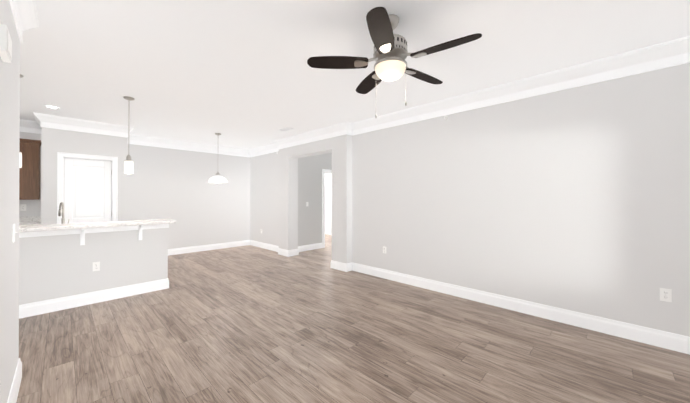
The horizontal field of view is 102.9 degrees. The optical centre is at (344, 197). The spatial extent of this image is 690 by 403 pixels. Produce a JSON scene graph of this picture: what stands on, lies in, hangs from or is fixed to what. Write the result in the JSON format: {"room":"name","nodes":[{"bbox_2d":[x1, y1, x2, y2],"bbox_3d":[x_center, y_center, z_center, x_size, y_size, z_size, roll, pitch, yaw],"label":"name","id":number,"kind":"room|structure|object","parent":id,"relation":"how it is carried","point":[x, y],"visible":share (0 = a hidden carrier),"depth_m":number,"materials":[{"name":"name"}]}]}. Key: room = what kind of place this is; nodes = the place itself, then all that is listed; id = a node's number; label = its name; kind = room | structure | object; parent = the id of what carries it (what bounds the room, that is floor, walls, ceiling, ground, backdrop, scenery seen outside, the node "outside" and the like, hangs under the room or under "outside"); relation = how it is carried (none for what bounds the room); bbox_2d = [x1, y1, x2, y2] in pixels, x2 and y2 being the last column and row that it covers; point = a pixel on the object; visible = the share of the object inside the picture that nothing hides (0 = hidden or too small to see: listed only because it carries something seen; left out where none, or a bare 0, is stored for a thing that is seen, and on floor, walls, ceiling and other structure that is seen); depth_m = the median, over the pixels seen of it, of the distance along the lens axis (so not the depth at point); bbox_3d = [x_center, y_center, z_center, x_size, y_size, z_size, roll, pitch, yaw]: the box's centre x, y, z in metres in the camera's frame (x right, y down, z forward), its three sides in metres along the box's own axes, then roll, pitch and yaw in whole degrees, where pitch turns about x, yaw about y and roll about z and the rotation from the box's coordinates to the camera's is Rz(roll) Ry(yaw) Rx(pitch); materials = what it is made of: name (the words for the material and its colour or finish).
{"room":"living room","nodes":[
{"label":"living room","id":0,"kind":"room"},
{"bbox_2d":[0,0,19,402],"bbox_3d":[-0.369,-0.014,-0.034,5.920,2.740,0.120,0,0,44],"label":"wall","id":1,"kind":"structure","parent":0,"point":[9,189],"depth_m":1.68,"materials":[{"name":"white paint"}]},
{"bbox_2d":[0,23,11,62],"bbox_3d":[-1.751,-0.789,1.417,0.180,0.130,0.034,0,0,44],"label":"thermostat","id":2,"kind":"object","parent":1,"relation":"attached to","point":[5,47],"visible":1,"depth_m":1.38,"materials":[{"name":"white plastic"}]},
{"bbox_2d":[7,358,21,402],"bbox_3d":[-0.334,1.282,0.010,5.936,0.150,0.032,0,0,44],"label":"baseboard","id":3,"kind":"structure","parent":1,"relation":"attached to","point":[15,386],"depth_m":1.85,"materials":[{"name":"white wood"}]},
{"bbox_2d":[13,224,17,241],"bbox_3d":[-2.187,0.238,1.826,0.070,0.115,0.020,0,0,44],"label":"light switch","id":4,"kind":"object","parent":1,"relation":"attached to","point":[14,231],"visible":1,"depth_m":1.82,"materials":[{"name":"white plastic"}]},
{"bbox_2d":[9,0,38,42],"bbox_3d":[-0.337,-1.281,0.069,6.011,0.205,0.114,0,0,44],"label":"crown molding","id":5,"kind":"structure","parent":1,"relation":"attached to","point":[24,12],"depth_m":1.94,"materials":[{"name":"white"}]},
{"bbox_2d":[41,127,127,224],"bbox_3d":[-4.907,0.004,5.220,0.750,2.740,1.130,0,0,44],"label":"wall","id":6,"kind":"structure","parent":0,"point":[54,142],"depth_m":4.78,"materials":[{"name":"white paint"}]},
{"bbox_2d":[33,128,40,131],"bbox_3d":[-5.296,-1.265,4.751,0.630,0.205,0.091,0,0,44],"label":"crown molding","id":7,"kind":"structure","parent":6,"relation":"attached to","point":[34,129],"depth_m":5.01,"materials":[{"name":"white wood"}]},
{"bbox_2d":[29,112,136,139],"bbox_3d":[-4.605,-1.264,4.932,0.091,0.205,1.312,0,0,44],"label":"crown molding","id":8,"kind":"structure","parent":6,"relation":"attached to","point":[41,120],"depth_m":4.91,"materials":[{"name":"white wood"}]},
{"bbox_2d":[57,152,117,223],"bbox_3d":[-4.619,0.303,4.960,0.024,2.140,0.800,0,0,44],"label":"door frame","id":9,"kind":"structure","parent":6,"relation":"attached to","point":[60,155],"depth_m":4.89,"materials":[{"name":"white wood"}]},
{"bbox_2d":[64,158,111,223],"bbox_3d":[-4.665,0.341,5.005,0.035,2.042,0.628,0,0,44],"label":"pantry door","id":10,"kind":"structure","parent":6,"relation":"in","point":[87,191],"depth_m":4.98,"materials":[{"name":"white wood"}]},
{"bbox_2d":[19,228,167,304],"bbox_3d":[-3.388,0.871,3.486,0.120,0.995,1.940,0,0,44],"label":"wall","id":11,"kind":"structure","parent":0,"point":[55,266],"depth_m":3.51,"materials":[{"name":"white paint"}]},
{"bbox_2d":[80,228,85,244],"bbox_3d":[-3.232,0.488,3.392,0.210,0.230,0.042,0,0,44],"label":"corbel","id":12,"kind":"object","parent":11,"relation":"attached to","point":[82,236],"visible":0.88,"depth_m":3.44,"materials":[{"name":"white wood"}]},
{"bbox_2d":[19,224,168,237],"bbox_3d":[-3.381,0.416,3.481,0.140,0.085,1.972,0,0,44],"label":"trim","id":13,"kind":"structure","parent":11,"relation":"attached to","point":[69,231],"depth_m":3.50,"materials":[{"name":"white"}]},
{"bbox_2d":[19,278,168,318],"bbox_3d":[-3.605,1.294,3.695,0.756,0.150,1.972,0,0,44],"label":"baseboard","id":14,"kind":"structure","parent":11,"relation":"attached to","point":[47,306],"depth_m":3.50,"materials":[{"name":"white wood"}]},
{"bbox_2d":[93,262,99,270],"bbox_3d":[-3.224,0.899,3.563,0.009,0.115,0.070,0,0,44],"label":"outlet","id":15,"kind":"object","parent":11,"relation":"attached to","point":[96,266],"visible":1,"depth_m":3.56,"materials":[{"name":"white plastic"}]},
{"bbox_2d":[19,219,175,231],"bbox_3d":[-3.300,0.354,3.406,0.480,0.038,2.005,0,0,44],"label":"countertop","id":16,"kind":"structure","parent":11,"relation":"on","point":[31,228],"depth_m":3.37,"materials":[{"name":"white stone"}]},
{"bbox_2d":[138,225,144,239],"bbox_3d":[-2.821,0.489,3.815,0.210,0.230,0.042,0,0,44],"label":"corbel","id":17,"kind":"object","parent":11,"relation":"attached to","point":[140,227],"visible":0.94,"depth_m":3.87,"materials":[{"name":"white wood"}]},
{"bbox_2d":[19,132,249,248],"bbox_3d":[-5.315,0.005,5.424,0.120,2.740,7.235,0,0,44],"label":"wall","id":18,"kind":"structure","parent":0,"point":[184,194],"depth_m":6.82,"materials":[{"name":"white paint"}]},
{"bbox_2d":[20,204,25,210],"bbox_3d":[-5.733,0.183,4.899,0.009,0.115,0.070,0,0,44],"label":"electrical outlet","id":19,"kind":"object","parent":18,"relation":"attached to","point":[22,207],"visible":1,"depth_m":4.90,"materials":[{"name":"white plastic"}]},
{"bbox_2d":[19,138,40,199],"bbox_3d":[-5.651,-0.460,4.718,0.377,1.005,0.549,0,0,44],"label":"upper cabinet","id":20,"kind":"object","parent":18,"relation":"attached to","point":[29,179],"depth_m":4.71,"materials":[{"name":"brown wood"}]},
{"bbox_2d":[20,119,40,133],"bbox_3d":[-6.647,-1.268,3.902,0.091,0.205,3.190,0,0,44],"label":"crown molding","id":21,"kind":"structure","parent":18,"relation":"attached to","point":[24,124],"depth_m":4.90,"materials":[{"name":"white wood"}]},
{"bbox_2d":[133,135,252,156],"bbox_3d":[-3.735,-1.257,6.905,0.091,0.205,2.915,0,0,44],"label":"crown molding","id":22,"kind":"structure","parent":18,"relation":"attached to","point":[141,140],"depth_m":6.78,"materials":[{"name":"white wood"}]},
{"bbox_2d":[168,240,248,255],"bbox_3d":[-3.763,1.305,6.922,0.016,0.150,2.915,0,0,44],"label":"baseboard","id":23,"kind":"structure","parent":18,"relation":"attached to","point":[175,251],"depth_m":7.10,"materials":[{"name":"white wood"}]},
{"bbox_2d":[307,157,307,244],"bbox_3d":[-2.283,0.015,8.471,3.530,2.740,0.120,0,0,44],"label":"wall","id":24,"kind":"structure","parent":0,"point":[307,157],"depth_m":7.12,"materials":[{"name":"grey paint"}]},
{"bbox_2d":[298,153,331,245],"bbox_3d":[-0.575,0.012,7.611,0.120,2.740,2.264,0,0,44],"label":"wall","id":25,"kind":"structure","parent":0,"point":[310,168],"depth_m":7.26,"materials":[{"name":"grey paint"}]},
{"bbox_2d":[291,243,322,253],"bbox_3d":[-0.964,1.306,7.107,0.016,0.150,1.005,0,0,44],"label":"baseboard","id":26,"kind":"structure","parent":25,"relation":"attached to","point":[318,245],"depth_m":7.09,"materials":[{"name":"white wood"}]},
{"bbox_2d":[322,169,331,247],"bbox_3d":[-0.271,0.308,7.820,0.024,2.150,0.980,0,0,44],"label":"door frame","id":27,"kind":"structure","parent":25,"relation":"attached to","point":[324,171],"depth_m":7.49,"materials":[{"name":"white wood"}]},
{"bbox_2d":[16,234,689,402],"bbox_3d":[-1.118,1.418,3.484,12.500,0.100,10.700,0,0,44],"label":"floor","id":28,"kind":"structure","parent":0,"point":[247,324],"depth_m":2.48,"materials":[{"name":"brown wood"}]},
{"bbox_3d":[-6.044,0.930,4.143,0.607,0.878,1.986,0,0,44],"label":"base cabinet","id":29,"kind":"object","parent":28,"relation":"on","visible":0},
{"bbox_2d":[19,216,40,225],"bbox_3d":[-6.043,0.415,4.131,0.627,0.150,2.006,0,0,44],"label":"countertop","id":30,"kind":"structure","parent":29,"relation":"on","point":[29,220],"depth_m":4.91,"materials":[{"name":"stone"}]},
{"bbox_3d":[-3.648,0.928,3.738,0.597,0.878,1.940,0,0,44],"label":"base cabinet","id":31,"kind":"object","parent":28,"relation":"on","visible":0},
{"bbox_3d":[-3.662,0.470,3.753,0.637,0.038,1.980,0,0,44],"label":"countertop","id":32,"kind":"structure","parent":31,"relation":"on","visible":0},
{"bbox_2d":[58,202,69,223],"bbox_3d":[-3.634,0.257,3.556,0.209,0.387,0.104,0,0,44],"label":"faucet","id":33,"kind":"object","parent":32,"relation":"on","point":[61,212],"visible":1,"depth_m":3.50,"materials":[{"name":"silver metal"}]},
{"bbox_2d":[20,0,689,149],"bbox_3d":[-1.118,-1.422,3.493,12.500,0.100,10.700,0,0,44],"label":"ceiling","id":34,"kind":"structure","parent":0,"point":[241,74],"depth_m":2.63,"materials":[{"name":"white paint"}]},
{"bbox_2d":[19,74,23,167],"bbox_3d":[-3.686,-0.852,3.070,0.124,1.042,0.124,0,0,44],"label":"pendant light","id":35,"kind":"object","parent":34,"relation":"hanging from","point":[20,153],"visible":0.12,"depth_m":3.08,"materials":[{"name":"silver metal"}]},
{"bbox_2d":[43,105,59,108],"bbox_3d":[-4.438,-1.363,4.164,0.176,0.011,0.176,0,0,44],"label":"recessed light","id":36,"kind":"object","parent":34,"relation":"in","point":[51,106],"visible":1,"depth_m":4.16,"materials":[{"name":"white plastic"}]},
{"bbox_2d":[123,96,134,173],"bbox_3d":[-2.983,-0.850,3.795,0.124,1.042,0.124,0,0,44],"label":"pendant light","id":37,"kind":"object","parent":34,"relation":"hanging from","point":[128,166],"visible":1,"depth_m":3.77,"materials":[{"name":"white glass"}]},
{"bbox_2d":[208,133,227,182],"bbox_3d":[-2.725,-0.841,5.900,0.384,1.044,0.384,0,0,44],"label":"dining pendant light","id":38,"kind":"object","parent":34,"relation":"hanging from","point":[217,179],"visible":1,"depth_m":5.79,"materials":[{"name":"white glass"}]},
{"bbox_2d":[280,127,292,130],"bbox_3d":[-1.185,-1.361,5.522,0.300,0.008,0.150,0,0,44],"label":"ceiling vent","id":39,"kind":"object","parent":34,"relation":"in","point":[285,129],"visible":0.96,"depth_m":5.51,"materials":[{"name":"white metal"}]},
{"bbox_2d":[307,7,481,117],"bbox_3d":[0.392,-1.005,2.136,1.218,0.742,1.218,0,0,44],"label":"ceiling fan","id":40,"kind":"object","parent":34,"relation":"hanging from","point":[390,54],"visible":1,"depth_m":2.06,"materials":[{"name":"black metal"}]},
{"bbox_2d":[250,63,689,336],"bbox_3d":[0.915,0.002,4.400,10.490,2.740,0.270,0,0,44],"label":"wall","id":41,"kind":"structure","parent":0,"point":[576,199],"depth_m":3.19,"materials":[{"name":"white paint"}]},
{"bbox_2d":[249,240,278,251],"bbox_3d":[-2.125,1.306,7.340,1.714,0.150,0.035,0,0,44],"label":"baseboard","id":42,"kind":"structure","parent":41,"relation":"attached to","point":[251,242],"depth_m":7.41,"materials":[{"name":"white wood"}]},
{"bbox_2d":[249,144,282,155],"bbox_3d":[-2.119,-1.256,7.302,1.640,0.205,0.095,0,0,44],"label":"crown molding","id":43,"kind":"structure","parent":41,"relation":"attached to","point":[266,149],"depth_m":7.44,"materials":[{"name":"white wood"}]},
{"bbox_2d":[277,247,289,256],"bbox_3d":[-1.454,1.304,6.513,0.432,0.150,0.041,0,0,44],"label":"baseboard","id":44,"kind":"structure","parent":41,"relation":"attached to","point":[280,251],"depth_m":6.48,"materials":[{"name":"white wood"}]},
{"bbox_2d":[273,121,352,151],"bbox_3d":[-0.810,-1.261,5.843,2.452,0.205,0.116,0,0,44],"label":"crown molding","id":45,"kind":"structure","parent":41,"relation":"attached to","point":[343,128],"depth_m":5.63,"materials":[{"name":"white wood"}]},
{"bbox_2d":[331,260,346,271],"bbox_3d":[-0.121,1.299,5.202,0.432,0.150,0.016,0,0,44],"label":"baseboard","id":46,"kind":"structure","parent":41,"relation":"attached to","point":[341,266],"depth_m":5.18,"materials":[{"name":"white wood"}]},
{"bbox_2d":[351,262,689,354],"bbox_3d":[2.363,1.292,3.002,6.230,0.150,0.016,0,0,44],"label":"baseboard","id":47,"kind":"structure","parent":41,"relation":"attached to","point":[662,339],"depth_m":3.06,"materials":[{"name":"white wood"}]},
{"bbox_2d":[353,36,689,134],"bbox_3d":[2.335,-1.271,2.982,6.230,0.205,0.095,0,0,44],"label":"crown molding","id":48,"kind":"structure","parent":41,"relation":"attached to","point":[671,53],"depth_m":3.04,"materials":[{"name":"white wood"}]},
{"bbox_2d":[660,288,671,301],"bbox_3d":[2.900,0.885,2.486,0.070,0.115,0.009,0,0,44],"label":"electrical outlet","id":49,"kind":"object","parent":41,"relation":"attached to","point":[666,295],"visible":1,"depth_m":2.48,"materials":[{"name":"white plastic"}]}
]}

